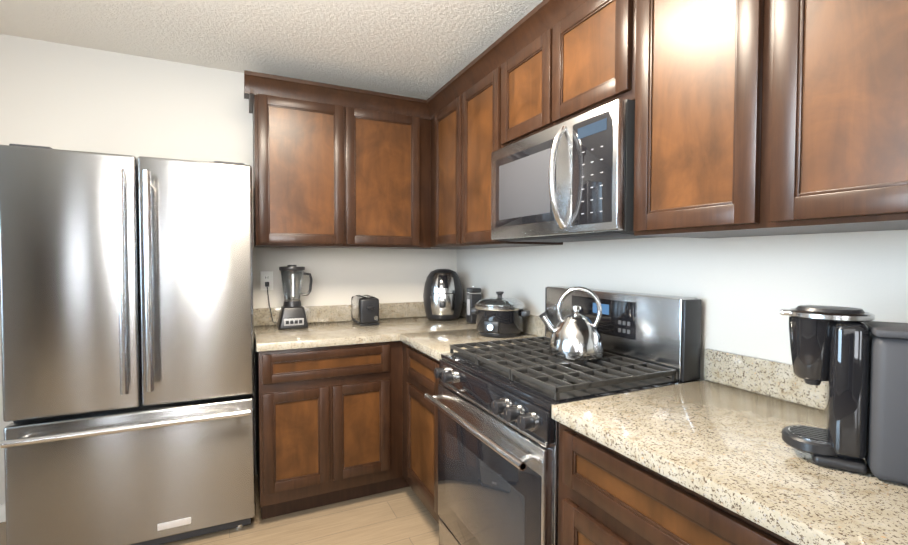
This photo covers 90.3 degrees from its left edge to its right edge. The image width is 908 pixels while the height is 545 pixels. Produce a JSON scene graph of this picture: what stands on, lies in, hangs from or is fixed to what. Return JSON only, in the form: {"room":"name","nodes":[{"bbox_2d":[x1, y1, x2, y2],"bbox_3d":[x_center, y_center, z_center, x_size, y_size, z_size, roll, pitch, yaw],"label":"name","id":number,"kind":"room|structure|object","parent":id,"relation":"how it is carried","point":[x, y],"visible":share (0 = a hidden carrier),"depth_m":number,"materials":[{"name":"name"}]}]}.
{"room":"kitchen","nodes":[
{"label":"kitchen","id":0,"kind":"room"},
{"bbox_2d":[0,474,438,544],"bbox_3d":[-0.957,1.368,-0.085,4.930,0.100,5.610,-1,2,-25],"label":"floor","id":1,"kind":"structure","parent":0,"point":[402,516],"depth_m":2.23,"materials":[{"name":"brown wood"}]},
{"bbox_2d":[0,144,254,544],"bbox_3d":[-1.482,0.363,2.206,0.910,1.773,0.668,-1,2,-25],"label":"fridge","id":2,"kind":"object","parent":1,"relation":"on","point":[126,319],"visible":1,"depth_m":1.93,"materials":[{"name":"grey metal"}]},
{"bbox_2d":[255,338,396,518],"bbox_3d":[-0.731,0.803,2.615,0.745,0.874,0.646,-1,2,-25],"label":"base cabinet","id":3,"kind":"object","parent":1,"relation":"on","point":[346,410],"depth_m":2.31,"materials":[{"name":"brown wood"}]},
{"bbox_2d":[253,314,475,349],"bbox_3d":[-0.459,0.342,2.727,1.362,0.039,0.653,-1,2,-25],"label":"countertop","id":4,"kind":"structure","parent":3,"relation":"on","point":[317,333],"depth_m":2.52,"materials":[{"name":"beige stone"}]},
{"bbox_2d":[265,265,312,329],"bbox_3d":[-0.979,0.137,2.690,0.258,0.368,0.238,-1,2,-25],"label":"blender","id":5,"kind":"object","parent":4,"relation":"on","point":[292,314],"visible":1,"depth_m":2.62,"materials":[{"name":"black plastic"}]},
{"bbox_2d":[351,295,378,325],"bbox_3d":[-0.556,0.233,2.833,0.128,0.171,0.268,-1,2,-25],"label":"toaster","id":6,"kind":"object","parent":4,"relation":"on","point":[365,310],"visible":1,"depth_m":2.74,"materials":[{"name":"black plastic"}]},
{"bbox_2d":[423,269,462,320],"bbox_3d":[-0.060,0.145,3.033,0.270,0.338,0.335,-1,2,-25],"label":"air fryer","id":7,"kind":"object","parent":4,"relation":"on","point":[443,296],"visible":1,"depth_m":2.96,"materials":[{"name":"black plastic"}]},
{"bbox_2d":[466,286,481,323],"bbox_3d":[0.125,0.204,2.865,0.078,0.230,0.076,-1,2,-25],"label":"grinder","id":8,"kind":"object","parent":4,"relation":"on","point":[473,295],"visible":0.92,"depth_m":2.83,"materials":[{"name":"black plastic"}]},
{"bbox_2d":[401,326,536,357],"bbox_3d":[0.118,0.355,2.335,0.653,0.039,0.549,-1,2,-25],"label":"countertop","id":9,"kind":"structure","parent":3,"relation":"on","point":[435,342],"depth_m":2.30,"materials":[{"name":"beige stone"}]},
{"bbox_2d":[470,291,529,337],"bbox_3d":[0.245,0.216,2.424,0.268,0.232,0.284,-1,2,-25],"label":"slow cooker","id":10,"kind":"object","parent":9,"relation":"on","point":[499,316],"visible":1,"depth_m":2.32,"materials":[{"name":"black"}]},
{"bbox_2d":[397,338,440,523],"bbox_3d":[0.111,0.811,2.370,0.646,0.874,0.595,-1,2,-25],"label":"base cabinet","id":11,"kind":"object","parent":1,"relation":"on","point":[417,418],"depth_m":2.25,"materials":[{"name":"brown wood"}]},
{"bbox_2d":[424,286,701,544],"bbox_3d":[0.348,0.673,1.724,0.712,1.189,0.756,-1,2,-25],"label":"range","id":12,"kind":"object","parent":1,"relation":"on","point":[498,441],"visible":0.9,"depth_m":1.55,"materials":[{"name":"metal"}]},
{"bbox_2d":[539,287,603,360],"bbox_3d":[0.456,0.183,1.698,0.208,0.262,0.199,-1,2,-25],"label":"kettle","id":13,"kind":"object","parent":12,"relation":"on","point":[575,335],"visible":1,"depth_m":1.65,"materials":[{"name":"silver metal"}]},
{"bbox_2d":[552,416,815,544],"bbox_3d":[0.767,0.853,0.980,0.646,0.874,0.946,-1,2,-25],"label":"base cabinet","id":14,"kind":"object","parent":1,"relation":"on","point":[607,495],"depth_m":1.01,"materials":[{"name":"brown wood"}]},
{"bbox_2d":[552,380,907,544],"bbox_3d":[0.993,0.410,0.485,0.652,0.039,2.008,-1,2,-25],"label":"countertop","id":15,"kind":"structure","parent":14,"relation":"on","point":[724,440],"depth_m":0.93,"materials":[{"name":"beige stone"}]},
{"bbox_2d":[780,305,907,484],"bbox_3d":[0.796,0.223,0.883,0.265,0.308,0.150,1,2,35],"label":"coffee maker","id":16,"kind":"object","parent":15,"relation":"on","point":[855,360],"visible":1,"depth_m":0.85,"materials":[{"name":"black plastic"}]},
{"bbox_2d":[0,34,456,503],"bbox_3d":[-2.126,0.036,2.361,4.930,2.417,0.120,-1,2,-25],"label":"wall","id":17,"kind":"structure","parent":0,"point":[59,96],"depth_m":2.51,"materials":[{"name":"grey paint"}]},
{"bbox_2d":[0,504,5,522],"bbox_3d":[-3.132,1.212,1.839,2.337,0.089,0.020,-1,2,-25],"label":"baseboard","id":18,"kind":"structure","parent":17,"relation":"attached to","point":[2,513],"depth_m":2.24,"materials":[{"name":"white plastic"}]},
{"bbox_2d":[260,271,272,289],"bbox_3d":[-1.141,0.050,2.755,0.072,0.116,0.008,-1,2,-25],"label":"electrical outlet","id":19,"kind":"object","parent":17,"relation":"attached to","point":[266,276],"visible":0.92,"depth_m":2.75,"materials":[{"name":"white plastic"}]},
{"bbox_2d":[253,302,426,325],"bbox_3d":[-0.603,0.262,3.006,1.342,0.104,0.020,-1,2,-25],"label":"backsplash","id":20,"kind":"structure","parent":17,"relation":"attached to","point":[261,316],"depth_m":2.92,"materials":[{"name":"beige stone"}]},
{"bbox_2d":[249,84,431,248],"bbox_3d":[-0.661,-0.567,2.763,1.026,0.825,0.366,-1,2,-25],"label":"upper cabinet","id":21,"kind":"object","parent":17,"relation":"attached to","point":[329,171],"depth_m":2.57,"materials":[{"name":"brown wood"}]},
{"bbox_2d":[0,0,542,99],"bbox_3d":[-0.951,-1.148,-0.157,4.930,0.100,5.610,-1,2,-25],"label":"ceiling","id":22,"kind":"structure","parent":0,"point":[423,49],"depth_m":2.20,"materials":[{"name":"beige paint"}]},
{"bbox_2d":[457,230,907,379],"bbox_3d":[1.221,0.085,0.906,0.120,2.417,5.610,-1,2,-25],"label":"wall","id":23,"kind":"structure","parent":0,"point":[745,290],"depth_m":1.45,"materials":[{"name":"grey paint"}]},
{"bbox_2d":[428,56,562,249],"bbox_3d":[0.181,-0.558,2.516,0.366,0.825,0.878,-1,2,-25],"label":"upper cabinet","id":24,"kind":"object","parent":23,"relation":"attached to","point":[462,125],"depth_m":2.36,"materials":[{"name":"brown wood"}]},
{"bbox_2d":[460,302,544,336],"bbox_3d":[0.265,0.271,2.763,0.020,0.104,1.202,-1,2,-25],"label":"backsplash","id":25,"kind":"structure","parent":23,"relation":"attached to","point":[533,324],"depth_m":2.42,"materials":[{"name":"beige stone"}]},
{"bbox_2d":[496,0,631,149],"bbox_3d":[0.532,-0.743,1.768,0.366,0.412,0.764,-1,2,-25],"label":"upper cabinet","id":26,"kind":"object","parent":23,"relation":"attached to","point":[575,62],"depth_m":1.63,"materials":[{"name":"brown wood"}]},
{"bbox_2d":[491,99,655,242],"bbox_3d":[0.482,-0.331,1.757,0.476,0.401,0.754,-1,2,-25],"label":"microwave","id":27,"kind":"object","parent":26,"relation":"attached to","point":[571,180],"visible":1,"depth_m":1.54,"materials":[{"name":"silver metal"}]},
{"bbox_2d":[632,0,750,237],"bbox_3d":[0.790,-0.520,1.227,0.366,0.825,0.448,-1,2,-25],"label":"upper cabinet","id":28,"kind":"object","parent":23,"relation":"attached to","point":[680,47],"depth_m":1.22,"materials":[{"name":"brown wood"}]},
{"bbox_2d":[704,348,824,410],"bbox_3d":[1.278,0.335,0.618,0.020,0.104,2.008,-1,2,-25],"label":"backsplash","id":29,"kind":"structure","parent":23,"relation":"attached to","point":[773,378],"depth_m":1.35,"materials":[{"name":"beige stone"}]},
{"bbox_2d":[724,0,907,235],"bbox_3d":[0.946,-0.510,0.898,0.366,0.825,0.540,-1,2,-25],"label":"upper cabinet","id":30,"kind":"object","parent":23,"relation":"attached to","point":[768,117],"depth_m":0.93,"materials":[{"name":"brown wood"}]}
]}

